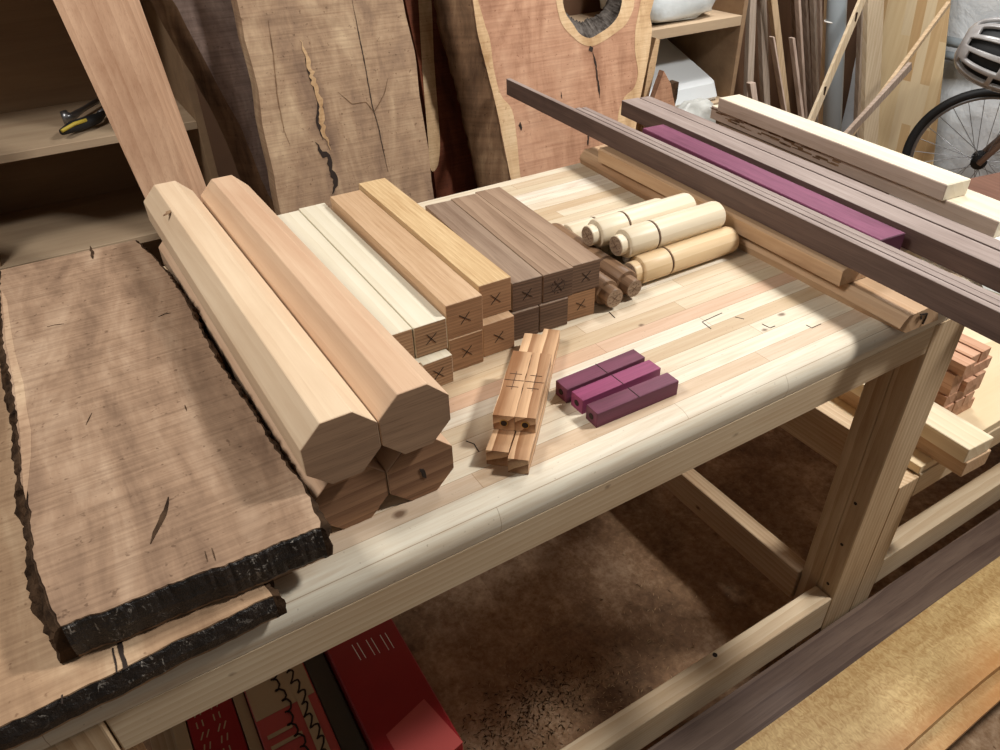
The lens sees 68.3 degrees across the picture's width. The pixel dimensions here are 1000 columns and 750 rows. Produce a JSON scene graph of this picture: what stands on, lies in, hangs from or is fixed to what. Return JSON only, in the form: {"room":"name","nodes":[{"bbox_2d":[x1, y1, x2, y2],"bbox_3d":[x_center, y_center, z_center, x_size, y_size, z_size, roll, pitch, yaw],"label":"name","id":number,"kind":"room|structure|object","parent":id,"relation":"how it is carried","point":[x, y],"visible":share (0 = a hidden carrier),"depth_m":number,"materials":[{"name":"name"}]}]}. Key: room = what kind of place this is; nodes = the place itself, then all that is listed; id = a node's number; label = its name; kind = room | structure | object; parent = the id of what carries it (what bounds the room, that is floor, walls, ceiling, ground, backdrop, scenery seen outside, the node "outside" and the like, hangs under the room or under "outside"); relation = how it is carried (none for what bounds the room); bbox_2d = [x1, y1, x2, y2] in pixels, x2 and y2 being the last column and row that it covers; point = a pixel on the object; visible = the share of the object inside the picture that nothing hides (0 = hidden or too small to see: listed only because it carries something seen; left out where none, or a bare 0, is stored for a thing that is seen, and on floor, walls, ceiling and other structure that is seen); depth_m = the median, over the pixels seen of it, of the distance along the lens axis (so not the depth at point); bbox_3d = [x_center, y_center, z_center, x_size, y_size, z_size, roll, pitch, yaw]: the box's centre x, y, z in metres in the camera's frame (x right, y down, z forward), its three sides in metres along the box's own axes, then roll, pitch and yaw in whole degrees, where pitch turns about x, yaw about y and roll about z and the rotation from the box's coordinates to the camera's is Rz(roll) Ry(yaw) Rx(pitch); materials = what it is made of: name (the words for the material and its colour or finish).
{"room":"woodworking shop","nodes":[
{"label":"woodworking shop","id":0,"kind":"room"},
{"bbox_2d":[194,0,856,180],"bbox_3d":[-0.412,-1.385,2.224,5.200,2.500,0.100,-20,40,-24],"label":"wall","id":1,"kind":"structure","parent":0,"point":[225,165],"depth_m":3.31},
{"bbox_2d":[143,426,999,749],"bbox_3d":[0.472,0.463,1.818,5.200,0.060,3.400,-20,40,-24],"label":"floor","id":2,"kind":"structure","parent":0,"point":[776,488],"depth_m":1.69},
{"bbox_2d":[0,0,218,269],"bbox_3d":[-1.216,-0.546,1.605,1.023,1.900,0.355,-20,40,-24],"label":"shelving unit","id":3,"kind":"object","parent":2,"relation":"on","point":[61,195],"visible":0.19,"depth_m":1.79,"materials":[{"name":"beige wood"}]},
{"bbox_2d":[60,99,98,123],"bbox_3d":[-0.992,-0.624,1.736,0.036,0.030,0.147,-2,36,0],"label":"wrench","id":4,"kind":"object","parent":3,"relation":"on","point":[66,116],"visible":0.9,"depth_m":1.70,"materials":[{"name":"silver metal"}]},
{"bbox_2d":[59,107,105,134],"bbox_3d":[-0.926,-0.591,1.688,0.044,0.025,0.238,3,36,7],"label":"pliers","id":5,"kind":"object","parent":3,"relation":"on","point":[86,122],"visible":0.8,"depth_m":1.64,"materials":[{"name":"black rubber"}]},
{"bbox_2d":[53,0,205,202],"bbox_3d":[-0.603,-0.227,1.446,0.415,1.538,0.167,28,45,34],"label":"wooden plank","id":6,"kind":"object","parent":2,"relation":"on","point":[114,43],"visible":0.47,"depth_m":1.28,"materials":[{"name":"wood"}]},
{"bbox_2d":[172,720,193,749],"bbox_3d":[-0.504,0.692,1.256,0.021,0.270,0.360,-20,40,-24],"label":"printed box","id":7,"kind":"object","parent":2,"relation":"on","point":[181,733],"visible":0.12,"depth_m":1.18,"materials":[{"name":"beige"}]},
{"bbox_2d":[150,0,275,213],"bbox_3d":[-0.520,-0.381,1.656,0.521,1.538,0.363,-20,40,-24],"label":"slab","id":8,"kind":"object","parent":2,"relation":"on","point":[203,33],"visible":0.23,"depth_m":1.50,"materials":[{"name":"brown wood"}]},
{"bbox_2d":[186,698,249,749],"bbox_3d":[-0.462,0.676,1.276,0.073,0.271,0.360,-20,40,-24],"label":"printed box","id":9,"kind":"object","parent":2,"relation":"on","point":[219,727],"visible":0.42,"depth_m":1.19,"materials":[{"name":"red"}]},
{"bbox_2d":[232,692,263,749],"bbox_3d":[-0.421,0.662,1.295,0.018,0.270,0.360,-20,40,-24],"label":"printed box","id":10,"kind":"object","parent":2,"relation":"on","point":[247,721],"visible":0.32,"depth_m":1.20,"materials":[{"name":"beige"}]},
{"bbox_2d":[244,662,340,749],"bbox_3d":[-0.360,0.645,1.306,0.102,0.282,0.392,-20,40,-24],"label":"printed box","id":11,"kind":"object","parent":2,"relation":"on","point":[287,711],"visible":0.49,"depth_m":1.20,"materials":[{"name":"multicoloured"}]},
{"bbox_2d":[231,0,433,214],"bbox_3d":[-0.332,-0.388,1.658,0.400,1.538,0.358,-20,40,-24],"label":"slab","id":12,"kind":"object","parent":2,"relation":"on","point":[334,83],"visible":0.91,"depth_m":1.54,"materials":[{"name":"brown wood"}]},
{"bbox_2d":[303,652,367,749],"bbox_3d":[-0.302,0.632,1.349,0.037,0.250,0.380,-20,40,-24],"label":"printed box","id":13,"kind":"object","parent":2,"relation":"on","point":[347,734],"visible":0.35,"depth_m":1.24,"materials":[{"name":"grey"}]},
{"bbox_2d":[323,618,462,749],"bbox_3d":[-0.217,0.600,1.347,0.122,0.300,0.439,-20,40,-24],"label":"printed box","id":14,"kind":"object","parent":2,"relation":"on","point":[392,704],"visible":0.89,"depth_m":1.20,"materials":[{"name":"red cardboard"}]},
{"bbox_2d":[403,0,477,198],"bbox_3d":[-0.100,-0.608,1.954,0.268,1.538,0.348,-20,40,-24],"label":"slab","id":15,"kind":"object","parent":2,"relation":"on","point":[452,172],"visible":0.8,"depth_m":1.87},
{"bbox_2d":[11,163,982,749],"bbox_3d":[-0.034,0.252,1.327,1.326,0.880,0.745,-20,40,-24],"label":"workbench","id":16,"kind":"object","parent":2,"relation":"on","point":[751,348],"visible":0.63,"depth_m":0.94,"materials":[{"name":"brown wood"}]},
{"bbox_2d":[0,369,286,749],"bbox_3d":[-0.559,0.106,0.770,0.515,0.030,0.706,-20,40,-24],"label":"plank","id":17,"kind":"object","parent":16,"relation":"on","point":[39,694],"visible":0.2,"depth_m":0.59,"materials":[{"name":"brown wood"}]},
{"bbox_2d":[0,240,332,663],"bbox_3d":[-0.432,0.006,0.844,0.249,0.040,0.719,-20,40,-24],"label":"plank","id":18,"kind":"object","parent":17,"relation":"on","point":[151,491],"visible":1,"depth_m":0.70,"materials":[{"name":"brown wood"}]},
{"bbox_2d":[159,241,387,528],"bbox_3d":[-0.316,-0.039,0.927,0.072,0.072,0.649,-22,40,-25],"label":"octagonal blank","id":19,"kind":"object","parent":16,"relation":"on","point":[348,502],"visible":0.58,"depth_m":0.72,"materials":[{"name":"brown wood"}]},
{"bbox_2d":[144,181,380,483],"bbox_3d":[-0.318,-0.095,0.882,0.072,0.072,0.664,-21,40,-25],"label":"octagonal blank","id":20,"kind":"object","parent":19,"relation":"on","point":[328,430],"visible":1,"depth_m":0.74,"materials":[{"name":"brown wood"}]},
{"bbox_2d":[374,433,453,500],"bbox_3d":[-0.245,-0.056,0.949,0.072,0.072,0.624,-21,40,-25],"label":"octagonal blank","id":21,"kind":"object","parent":16,"relation":"on","point":[413,475],"visible":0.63,"depth_m":0.73,"materials":[{"name":"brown wood"}]},
{"bbox_2d":[201,175,449,453],"bbox_3d":[-0.247,-0.113,0.904,0.072,0.072,0.638,-21,40,-25],"label":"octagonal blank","id":22,"kind":"object","parent":21,"relation":"on","point":[410,409],"visible":0.93,"depth_m":0.77,"materials":[{"name":"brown wood"}]},
{"bbox_2d":[417,349,453,385],"bbox_3d":[-0.188,-0.105,1.041,0.040,0.040,0.426,-21,40,-25],"label":"square blank","id":23,"kind":"object","parent":16,"relation":"on","point":[438,364],"visible":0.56,"depth_m":0.89,"materials":[{"name":"beige wood"}]},
{"bbox_2d":[299,203,447,357],"bbox_3d":[-0.189,-0.146,1.027,0.043,0.043,0.418,-20,40,-24],"label":"square blank","id":24,"kind":"object","parent":23,"relation":"on","point":[428,325],"visible":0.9,"depth_m":0.95,"materials":[{"name":"beige wood"}]},
{"bbox_2d":[446,329,483,371],"bbox_3d":[-0.142,-0.128,1.063,0.047,0.048,0.398,-20,40,-24],"label":"square blank","id":25,"kind":"object","parent":16,"relation":"on","point":[466,350],"visible":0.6,"depth_m":0.92,"materials":[{"name":"beige wood"}]},
{"bbox_2d":[330,190,482,339],"bbox_3d":[-0.143,-0.168,1.036,0.050,0.048,0.399,-20,40,-23],"label":"square blank","id":26,"kind":"object","parent":25,"relation":"on","point":[441,286],"visible":0.92,"depth_m":0.97,"materials":[{"name":"beige wood"}]},
{"bbox_2d":[482,311,513,356],"bbox_3d":[-0.105,-0.151,1.094,0.047,0.048,0.411,-20,40,-24],"label":"square blank","id":27,"kind":"object","parent":16,"relation":"on","point":[498,329],"visible":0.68,"depth_m":0.95,"materials":[{"name":"beige wood"}]},
{"bbox_2d":[359,178,510,317],"bbox_3d":[-0.107,-0.197,1.075,0.047,0.048,0.405,-20,40,-23],"label":"square blank","id":28,"kind":"object","parent":27,"relation":"on","point":[494,285],"visible":0.82,"depth_m":1.00,"materials":[{"name":"wood"}]},
{"bbox_2d":[486,333,541,466],"bbox_3d":[0.021,0.021,0.875,0.026,0.020,0.233,6,37,10],"label":"wood blank","id":29,"kind":"object","parent":16,"relation":"on","point":[500,443],"visible":0.36,"depth_m":0.79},
{"bbox_2d":[493,351,531,430],"bbox_3d":[0.016,0.016,0.847,0.024,0.021,0.126,5,36,9],"label":"wood blank","id":30,"kind":"object","parent":29,"relation":"on","point":[506,406],"visible":0.96,"depth_m":0.83,"materials":[{"name":"brown wood"}]},
{"bbox_2d":[508,305,538,340],"bbox_3d":[-0.034,-0.143,1.085,0.040,0.042,0.294,-18,39,-21],"label":"square blank","id":31,"kind":"object","parent":16,"relation":"on","point":[526,320],"visible":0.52,"depth_m":0.98,"materials":[{"name":"brown wood"}]},
{"bbox_2d":[425,200,541,311],"bbox_3d":[-0.030,-0.178,1.062,0.044,0.042,0.288,-18,39,-21],"label":"square blank","id":32,"kind":"object","parent":31,"relation":"on","point":[526,282],"visible":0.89,"depth_m":1.01,"materials":[{"name":"brown wood"}]},
{"bbox_2d":[508,329,559,474],"bbox_3d":[0.044,0.022,0.873,0.024,0.020,0.256,6,36,10],"label":"wood blank","id":33,"kind":"object","parent":16,"relation":"on","point":[520,457],"visible":0.66,"depth_m":0.80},
{"bbox_2d":[514,353,551,432],"bbox_3d":[0.039,0.018,0.843,0.023,0.021,0.125,6,36,10],"label":"wood blank","id":34,"kind":"object","parent":33,"relation":"on","point":[530,403],"visible":1,"depth_m":0.82,"materials":[{"name":"brown wood"}]},
{"bbox_2d":[538,297,567,331],"bbox_3d":[0.004,-0.156,1.102,0.045,0.042,0.296,-18,39,-21],"label":"square blank","id":35,"kind":"object","parent":16,"relation":"on","point":[552,314],"visible":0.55,"depth_m":0.99,"materials":[{"name":"brown wood"}]},
{"bbox_2d":[451,193,572,302],"bbox_3d":[0.010,-0.193,1.080,0.046,0.042,0.293,-18,39,-21],"label":"square blank","id":36,"kind":"object","parent":35,"relation":"on","point":[557,274],"visible":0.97,"depth_m":1.02,"materials":[{"name":"brown wood"}]},
{"bbox_2d":[567,287,594,320],"bbox_3d":[0.045,-0.172,1.122,0.046,0.042,0.294,-18,39,-21],"label":"square blank","id":37,"kind":"object","parent":16,"relation":"on","point":[580,304],"visible":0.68,"depth_m":1.01,"materials":[{"name":"brown wood"}]},
{"bbox_2d":[475,187,599,293],"bbox_3d":[0.048,-0.208,1.100,0.045,0.042,0.296,-18,39,-21],"label":"square blank","id":38,"kind":"object","parent":37,"relation":"on","point":[585,264],"visible":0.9,"depth_m":1.04,"materials":[{"name":"brown wood"}]},
{"bbox_2d":[552,223,641,296],"bbox_3d":[0.138,-0.177,1.129,0.040,0.040,0.219,-19,39,-23],"label":"turned blank","id":39,"kind":"object","parent":16,"relation":"on","point":[626,280],"visible":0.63,"depth_m":1.06,"materials":[{"name":"brown wood"}]},
{"bbox_2d":[556,349,644,402],"bbox_3d":[0.123,0.000,0.899,0.121,0.021,0.023,-21,40,-25],"label":"pen blank","id":40,"kind":"object","parent":16,"relation":"on","point":[566,385],"visible":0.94,"depth_m":0.89,"materials":[{"name":"purple"}]},
{"bbox_2d":[599,245,613,255],"bbox_3d":[0.235,-0.234,1.201,0.200,0.043,0.043,-20,40,-24],"label":"turned blank","id":41,"kind":"object","parent":16,"relation":"on","point":[606,249],"visible":0.02,"depth_m":1.16,"materials":[{"name":"brown wood"}]},
{"bbox_2d":[582,193,696,247],"bbox_3d":[0.219,-0.242,1.153,0.205,0.045,0.045,-20,40,-24],"label":"turned blank","id":42,"kind":"object","parent":41,"relation":"on","point":[598,232],"visible":0.7,"depth_m":1.12,"materials":[{"name":"brown wood"}]},
{"bbox_2d":[594,271,622,307],"bbox_3d":[0.107,-0.161,1.107,0.040,0.040,0.219,-19,39,-23],"label":"turned blank","id":43,"kind":"object","parent":16,"relation":"on","point":[607,293],"visible":0.32,"depth_m":1.03,"materials":[{"name":"brown wood"}]},
{"bbox_2d":[563,198,659,236],"bbox_3d":[0.187,-0.251,1.226,0.213,0.043,0.043,-20,40,-24],"label":"turned blank","id":44,"kind":"object","parent":16,"relation":"on","point":[576,227],"visible":0.23,"depth_m":1.19,"materials":[{"name":"brown wood"}]},
{"bbox_2d":[571,360,660,413],"bbox_3d":[0.139,0.013,0.881,0.119,0.021,0.022,-21,40,-25],"label":"pen blank","id":45,"kind":"object","parent":16,"relation":"on","point":[646,370],"visible":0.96,"depth_m":0.87,"materials":[{"name":"purple"}]},
{"bbox_2d":[586,373,678,427],"bbox_3d":[0.155,0.028,0.860,0.120,0.021,0.021,-20,40,-23],"label":"pen blank","id":46,"kind":"object","parent":16,"relation":"on","point":[610,408],"visible":1,"depth_m":0.85,"materials":[{"name":"purple"}]},
{"bbox_2d":[625,226,738,283],"bbox_3d":[0.279,-0.184,1.129,0.207,0.043,0.043,-20,40,-24],"label":"turned blank","id":47,"kind":"object","parent":16,"relation":"on","point":[651,265],"visible":0.85,"depth_m":1.11,"materials":[{"name":"brown wood"}]},
{"bbox_2d":[609,201,725,257],"bbox_3d":[0.257,-0.222,1.123,0.205,0.045,0.045,-20,40,-24],"label":"turned blank","id":48,"kind":"object","parent":47,"relation":"on","point":[648,235],"visible":1,"depth_m":1.10,"materials":[{"name":"brown wood"}]},
{"bbox_2d":[580,144,937,332],"bbox_3d":[0.377,-0.265,1.250,0.086,0.030,0.761,-19,39,-22],"label":"board","id":49,"kind":"object","parent":16,"relation":"on","point":[867,296],"visible":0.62,"depth_m":1.04,"materials":[{"name":"brown wood"}]},
{"bbox_2d":[598,146,865,285],"bbox_3d":[0.358,-0.290,1.238,0.063,0.026,0.585,-19,39,-22],"label":"board","id":50,"kind":"object","parent":49,"relation":"on","point":[815,262],"visible":0.55,"depth_m":1.15,"materials":[{"name":"brown wood"}]},
{"bbox_2d":[506,78,999,343],"bbox_3d":[0.337,-0.326,1.234,0.012,0.036,1.381,-18,39,-21],"label":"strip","id":51,"kind":"object","parent":50,"relation":"on","point":[962,307],"visible":1,"depth_m":1.08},
{"bbox_2d":[576,107,999,306],"bbox_3d":[0.413,-0.257,1.136,0.011,0.036,1.098,-18,39,-21],"label":"strip","id":52,"kind":"object","parent":50,"relation":"on","point":[993,301],"visible":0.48,"depth_m":1.06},
{"bbox_2d":[582,107,999,300],"bbox_3d":[0.424,-0.260,1.139,0.012,0.036,1.093,-18,39,-21],"label":"strip","id":53,"kind":"object","parent":50,"relation":"on","point":[873,240],"visible":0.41,"depth_m":1.07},
{"bbox_2d":[719,123,888,194],"bbox_3d":[0.539,-0.367,1.361,0.125,0.057,0.483,-16,38,-19],"label":"board","id":54,"kind":"object","parent":16,"relation":"on","point":[721,124],"visible":0.02,"depth_m":1.40,"materials":[{"name":"brown wood"}]},
{"bbox_2d":[640,96,999,251],"bbox_3d":[0.527,-0.333,1.241,0.027,0.031,0.984,-17,39,-20],"label":"strip","id":55,"kind":"object","parent":54,"relation":"on","point":[974,235],"visible":0.41,"depth_m":1.18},
{"bbox_2d":[710,105,999,237],"bbox_3d":[0.607,-0.389,1.313,0.069,0.026,0.655,-16,38,-19],"label":"board","id":56,"kind":"object","parent":54,"relation":"on","point":[976,211],"visible":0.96,"depth_m":1.18,"materials":[{"name":"beige wood"}]},
{"bbox_2d":[718,94,970,200],"bbox_3d":[0.578,-0.418,1.311,0.052,0.026,0.531,-16,38,-19],"label":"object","id":57,"kind":"object","parent":56,"relation":"on","point":[933,181],"visible":1,"depth_m":1.25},
{"bbox_2d":[900,247,920,258],"bbox_3d":[0.445,-0.309,1.285,0.078,0.056,0.596,-18,39,-21],"label":"board","id":58,"kind":"object","parent":16,"relation":"on","point":[901,249],"visible":0.02,"depth_m":1.06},
{"bbox_2d":[643,124,904,249],"bbox_3d":[0.421,-0.326,1.236,0.049,0.030,0.564,-17,39,-20],"label":"board","id":59,"kind":"object","parent":58,"relation":"on","point":[889,235],"visible":0.58,"depth_m":1.18,"materials":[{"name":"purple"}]},
{"bbox_2d":[621,98,999,292],"bbox_3d":[0.487,-0.330,1.239,0.042,0.031,0.962,-17,38,-20],"label":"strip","id":60,"kind":"object","parent":58,"relation":"on","point":[977,262],"visible":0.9,"depth_m":1.11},
{"bbox_3d":[-0.221,-0.095,1.028,0.041,0.040,0.419,-21,40,-25],"label":"square blank","id":61,"kind":"object","parent":16,"relation":"on","visible":0},
{"bbox_2d":[277,211,414,358],"bbox_3d":[-0.225,-0.131,1.008,0.040,0.043,0.411,-20,40,-24],"label":"square blank","id":62,"kind":"object","parent":61,"relation":"on","point":[299,225],"visible":0.48,"depth_m":0.96,"materials":[{"name":"beige wood"}]},
{"bbox_2d":[433,0,653,187],"bbox_3d":[0.260,-0.643,1.999,0.807,1.549,0.362,-20,40,-24],"label":"slab","id":63,"kind":"object","parent":2,"relation":"on","point":[599,62],"visible":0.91,"depth_m":1.84,"materials":[{"name":"brown"}]},
{"bbox_2d":[636,37,659,132],"bbox_3d":[0.434,-0.846,2.171,0.044,0.274,0.020,-20,40,-24],"label":"bark offcut","id":64,"kind":"object","parent":63,"relation":"attached to","point":[654,46],"visible":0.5,"depth_m":2.13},
{"bbox_2d":[644,70,674,127],"bbox_3d":[0.483,-0.781,2.196,0.127,0.245,0.020,-20,40,-24],"label":"cedar offcut","id":65,"kind":"object","parent":63,"relation":"attached to","point":[662,89],"visible":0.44,"depth_m":2.14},
{"bbox_2d":[461,631,636,749],"bbox_3d":[0.097,0.670,1.491,0.513,0.002,0.238,-20,40,-24],"label":"wood shavings","id":66,"kind":"object","parent":2,"relation":"on","point":[543,706],"visible":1,"depth_m":1.49,"materials":[{"name":"brown wood"}]},
{"bbox_2d":[563,0,748,123],"bbox_3d":[0.393,-1.147,2.376,0.748,1.900,0.355,-20,40,-24],"label":"shelf","id":67,"kind":"object","parent":2,"relation":"on","point":[712,40],"visible":0.06,"depth_m":2.48,"materials":[{"name":"beige wood"}]},
{"bbox_2d":[600,0,715,22],"bbox_3d":[0.509,-1.219,2.380,0.332,0.112,0.266,-20,40,-24],"label":"wrapped bundle","id":68,"kind":"object","parent":67,"relation":"on","point":[662,10],"visible":0.58,"depth_m":2.30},
{"bbox_2d":[649,38,716,107],"bbox_3d":[0.495,-1.028,2.526,0.465,0.164,0.307,-20,40,-24],"label":"foam block","id":69,"kind":"object","parent":67,"relation":"on","point":[694,83],"visible":0.26,"depth_m":2.51,"materials":[{"name":"white"}]},
{"bbox_2d":[678,97,715,122],"bbox_3d":[0.646,-0.836,2.463,0.187,0.163,0.078,-20,40,-24],"label":"plastic bag","id":70,"kind":"object","parent":67,"relation":"hanging from","point":[700,107],"visible":0.33,"depth_m":2.41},
{"bbox_2d":[400,428,990,749],"bbox_3d":[0.499,0.357,1.908,2.224,0.003,2.009,-20,40,-24],"label":"wood shavings","id":71,"kind":"object","parent":2,"relation":"on","point":[779,428],"visible":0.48,"depth_m":1.54},
{"bbox_2d":[743,0,756,96],"bbox_3d":[0.957,-1.385,2.810,0.283,1.748,0.035,-2,36,-1],"label":"stick","id":72,"kind":"object","parent":2,"relation":"on","point":[750,25],"visible":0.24,"depth_m":2.87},
{"bbox_2d":[756,0,769,104],"bbox_3d":[1.019,-1.432,2.873,0.490,1.748,0.030,-10,37,-12],"label":"stick","id":73,"kind":"object","parent":2,"relation":"on","point":[761,6],"visible":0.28,"depth_m":2.97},
{"bbox_2d":[769,36,786,111],"bbox_3d":[1.207,-0.997,3.082,0.326,0.790,0.023,-6,36,-6],"label":"stick","id":74,"kind":"object","parent":2,"relation":"on","point":[771,38],"visible":0.42,"depth_m":2.92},
{"bbox_2d":[767,0,790,112],"bbox_3d":[1.048,-1.398,2.825,0.717,1.748,0.027,-14,38,-16],"label":"stick","id":75,"kind":"object","parent":2,"relation":"on","point":[773,9],"visible":0.28,"depth_m":2.89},
{"bbox_2d":[789,37,804,117],"bbox_3d":[1.310,-1.056,3.188,0.282,0.756,0.026,-3,36,-2],"label":"stick","id":76,"kind":"object","parent":2,"relation":"on","point":[792,42],"visible":0.42,"depth_m":3.05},
{"bbox_2d":[794,0,807,118],"bbox_3d":[1.177,-1.468,2.916,0.599,1.748,0.024,-13,37,-15],"label":"stick","id":77,"kind":"object","parent":2,"relation":"on","point":[798,13],"visible":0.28,"depth_m":3.03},
{"bbox_2d":[801,0,812,116],"bbox_3d":[1.235,-1.523,2.991,0.592,1.748,0.024,-13,37,-15],"label":"stick","id":78,"kind":"object","parent":2,"relation":"on","point":[805,14],"visible":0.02,"depth_m":3.13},
{"bbox_2d":[809,0,818,122],"bbox_3d":[1.262,-1.513,2.975,0.564,1.748,0.025,-12,37,-14],"label":"stick","id":79,"kind":"object","parent":2,"relation":"on","point":[813,8],"visible":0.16,"depth_m":3.10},
{"bbox_2d":[816,0,822,89],"bbox_3d":[1.313,-1.559,3.038,0.552,1.748,0.025,-12,37,-14],"label":"stick","id":80,"kind":"object","parent":2,"relation":"on","point":[818,2],"visible":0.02,"depth_m":3.12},
{"bbox_2d":[818,0,826,124],"bbox_3d":[1.302,-1.466,2.909,0.383,1.748,0.036,-7,36,-8],"label":"stick","id":81,"kind":"object","parent":2,"relation":"on","point":[820,114],"visible":0.07,"depth_m":3.03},
{"bbox_2d":[648,510,999,749],"bbox_3d":[0.974,0.485,1.520,2.000,0.030,0.254,-20,40,-24],"label":"board","id":82,"kind":"object","parent":2,"relation":"on","point":[746,711],"visible":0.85,"depth_m":1.44,"materials":[{"name":"brown wood"}]},
{"bbox_2d":[908,670,999,749],"bbox_3d":[1.028,0.490,1.473,1.950,0.014,0.171,-20,40,-24],"label":"board","id":83,"kind":"object","parent":82,"relation":"on","point":[970,710],"visible":0.18,"depth_m":1.31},
{"bbox_2d":[735,556,999,749],"bbox_3d":[0.994,0.470,1.468,2.000,0.025,0.152,-20,40,-24],"label":"board","id":84,"kind":"object","parent":83,"relation":"on","point":[897,691],"visible":1,"depth_m":1.34,"materials":[{"name":"wood"}]},
{"bbox_2d":[823,0,846,130],"bbox_3d":[1.309,-1.396,2.812,0.367,1.759,0.125,-8,36,-9],"label":"pipe","id":85,"kind":"object","parent":2,"relation":"on","point":[836,12],"visible":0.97,"depth_m":2.91,"materials":[{"name":"grey"}]},
{"bbox_2d":[808,0,865,121],"bbox_3d":[1.155,-0.897,2.812,0.529,0.956,0.018,-30,45,-34],"label":"stick","id":86,"kind":"object","parent":2,"relation":"on","point":[859,5],"visible":0.39,"depth_m":2.73,"materials":[{"name":"beige wood"}]},
{"bbox_2d":[853,9,862,137],"bbox_3d":[1.501,-1.575,3.052,0.479,1.748,0.029,-10,37,-12],"label":"stick","id":87,"kind":"object","parent":2,"relation":"on","point":[858,68],"visible":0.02,"depth_m":3.24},
{"bbox_2d":[860,0,883,144],"bbox_3d":[1.427,-1.403,2.817,0.587,1.748,0.044,-11,37,-13],"label":"stick","id":88,"kind":"object","parent":2,"relation":"on","point":[873,10],"visible":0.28,"depth_m":2.94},
{"bbox_2d":[844,62,911,134],"bbox_3d":[0.945,-0.556,2.531,1.418,0.754,0.017,-26,42,-30],"label":"stick","id":89,"kind":"object","parent":2,"relation":"on","point":[907,68],"visible":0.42,"depth_m":2.63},
{"bbox_2d":[780,327,999,611],"bbox_3d":[1.151,-0.039,2.005,1.467,0.505,0.748,-20,40,-24],"label":"rack","id":90,"kind":"object","parent":2,"relation":"on","point":[825,428],"visible":0.17,"depth_m":1.49,"materials":[{"name":"brown wood"}]},
{"bbox_2d":[838,391,990,476],"bbox_3d":[0.773,0.082,1.416,0.069,0.034,0.298,-19,39,-22],"label":"board","id":91,"kind":"object","parent":90,"relation":"on","point":[931,450],"visible":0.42,"depth_m":1.32,"materials":[{"name":"beige wood"}]},
{"bbox_2d":[850,383,993,462],"bbox_3d":[0.766,0.057,1.395,0.068,0.032,0.295,-19,39,-22],"label":"board","id":92,"kind":"object","parent":91,"relation":"on","point":[944,429],"visible":0.42,"depth_m":1.31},
{"bbox_2d":[952,397,974,414],"bbox_3d":[0.877,0.065,1.443,0.116,0.024,0.031,-20,40,-24],"label":"wooden stick","id":93,"kind":"object","parent":90,"relation":"on","point":[968,405],"visible":0.22,"depth_m":1.45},
{"bbox_2d":[944,402,954,411],"bbox_3d":[0.818,0.039,1.440,0.029,0.024,0.120,-20,40,-24],"label":"wooden stick","id":94,"kind":"object","parent":93,"relation":"on","point":[949,407],"visible":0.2,"depth_m":1.39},
{"bbox_2d":[934,379,982,406],"bbox_3d":[0.873,0.026,1.413,0.116,0.024,0.031,-20,40,-24],"label":"wooden stick","id":95,"kind":"object","parent":94,"relation":"on","point":[941,399],"visible":0.34,"depth_m":1.39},
{"bbox_2d":[939,381,961,395],"bbox_3d":[0.815,-0.004,1.414,0.029,0.024,0.120,-20,40,-24],"label":"wooden stick","id":96,"kind":"object","parent":95,"relation":"on","point":[945,389],"visible":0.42,"depth_m":1.37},
{"bbox_2d":[942,355,991,386],"bbox_3d":[0.871,-0.014,1.384,0.116,0.024,0.031,-20,40,-24],"label":"wooden stick","id":97,"kind":"object","parent":96,"relation":"on","point":[951,379],"visible":0.5,"depth_m":1.37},
{"bbox_2d":[947,352,975,376],"bbox_3d":[0.819,-0.039,1.379,0.029,0.024,0.120,-20,40,-24],"label":"wooden stick","id":98,"kind":"object","parent":97,"relation":"on","point":[960,365],"visible":0.42,"depth_m":1.34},
{"bbox_2d":[955,342,980,363],"bbox_3d":[0.842,-0.056,1.400,0.029,0.024,0.120,-20,40,-24],"label":"wooden stick","id":99,"kind":"object","parent":97,"relation":"on","point":[968,352],"visible":0.3,"depth_m":1.36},
{"bbox_2d":[959,334,991,362],"bbox_3d":[0.871,-0.066,1.414,0.029,0.024,0.120,-20,40,-24],"label":"wooden stick","id":100,"kind":"object","parent":97,"relation":"on","point":[984,349],"visible":0.42,"depth_m":1.38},
{"bbox_2d":[968,172,999,200],"bbox_3d":[1.529,-0.454,2.072,0.340,0.100,0.384,-14,38,-17],"label":"brown timber","id":101,"kind":"object","parent":90,"relation":"on","point":[987,185],"visible":0.14,"depth_m":2.12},
{"bbox_2d":[852,1,950,135],"bbox_3d":[1.243,-0.812,2.730,1.103,0.908,0.016,-25,42,-29],"label":"stick","id":102,"kind":"object","parent":2,"relation":"on","point":[947,4],"visible":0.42,"depth_m":2.73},
{"bbox_2d":[878,0,950,164],"bbox_3d":[1.796,-1.597,3.072,0.065,1.748,0.608,-20,40,-24],"label":"panel","id":103,"kind":"object","parent":2,"relation":"on","point":[904,21],"visible":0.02,"depth_m":3.22,"materials":[{"name":"brown wood"}]},
{"bbox_2d":[902,88,999,177],"bbox_3d":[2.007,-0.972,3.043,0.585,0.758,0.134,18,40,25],"label":"bicycle","id":104,"kind":"object","parent":2,"relation":"on","point":[979,159],"visible":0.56,"depth_m":3.07,"materials":[{"name":"black rubber"}]},
{"bbox_2d":[954,17,999,92],"bbox_3d":[1.818,-1.130,2.641,0.347,0.254,0.113,20,41,27],"label":"helmet","id":105,"kind":"object","parent":104,"relation":"hanging from","point":[978,51],"visible":1,"depth_m":2.66,"materials":[{"name":"white plastic"}]},
{"bbox_2d":[841,0,999,177],"bbox_3d":[2.607,-1.348,2.057,0.068,2.500,3.300,-20,40,-24],"label":"wall","id":106,"kind":"structure","parent":0,"point":[963,13],"depth_m":3.28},
{"bbox_2d":[945,36,962,62],"bbox_3d":[2.093,-1.282,3.009,0.040,0.093,0.900,-20,40,-24],"label":"conduit","id":107,"kind":"object","parent":106,"relation":"attached to","point":[954,42],"visible":0.02,"depth_m":3.18,"materials":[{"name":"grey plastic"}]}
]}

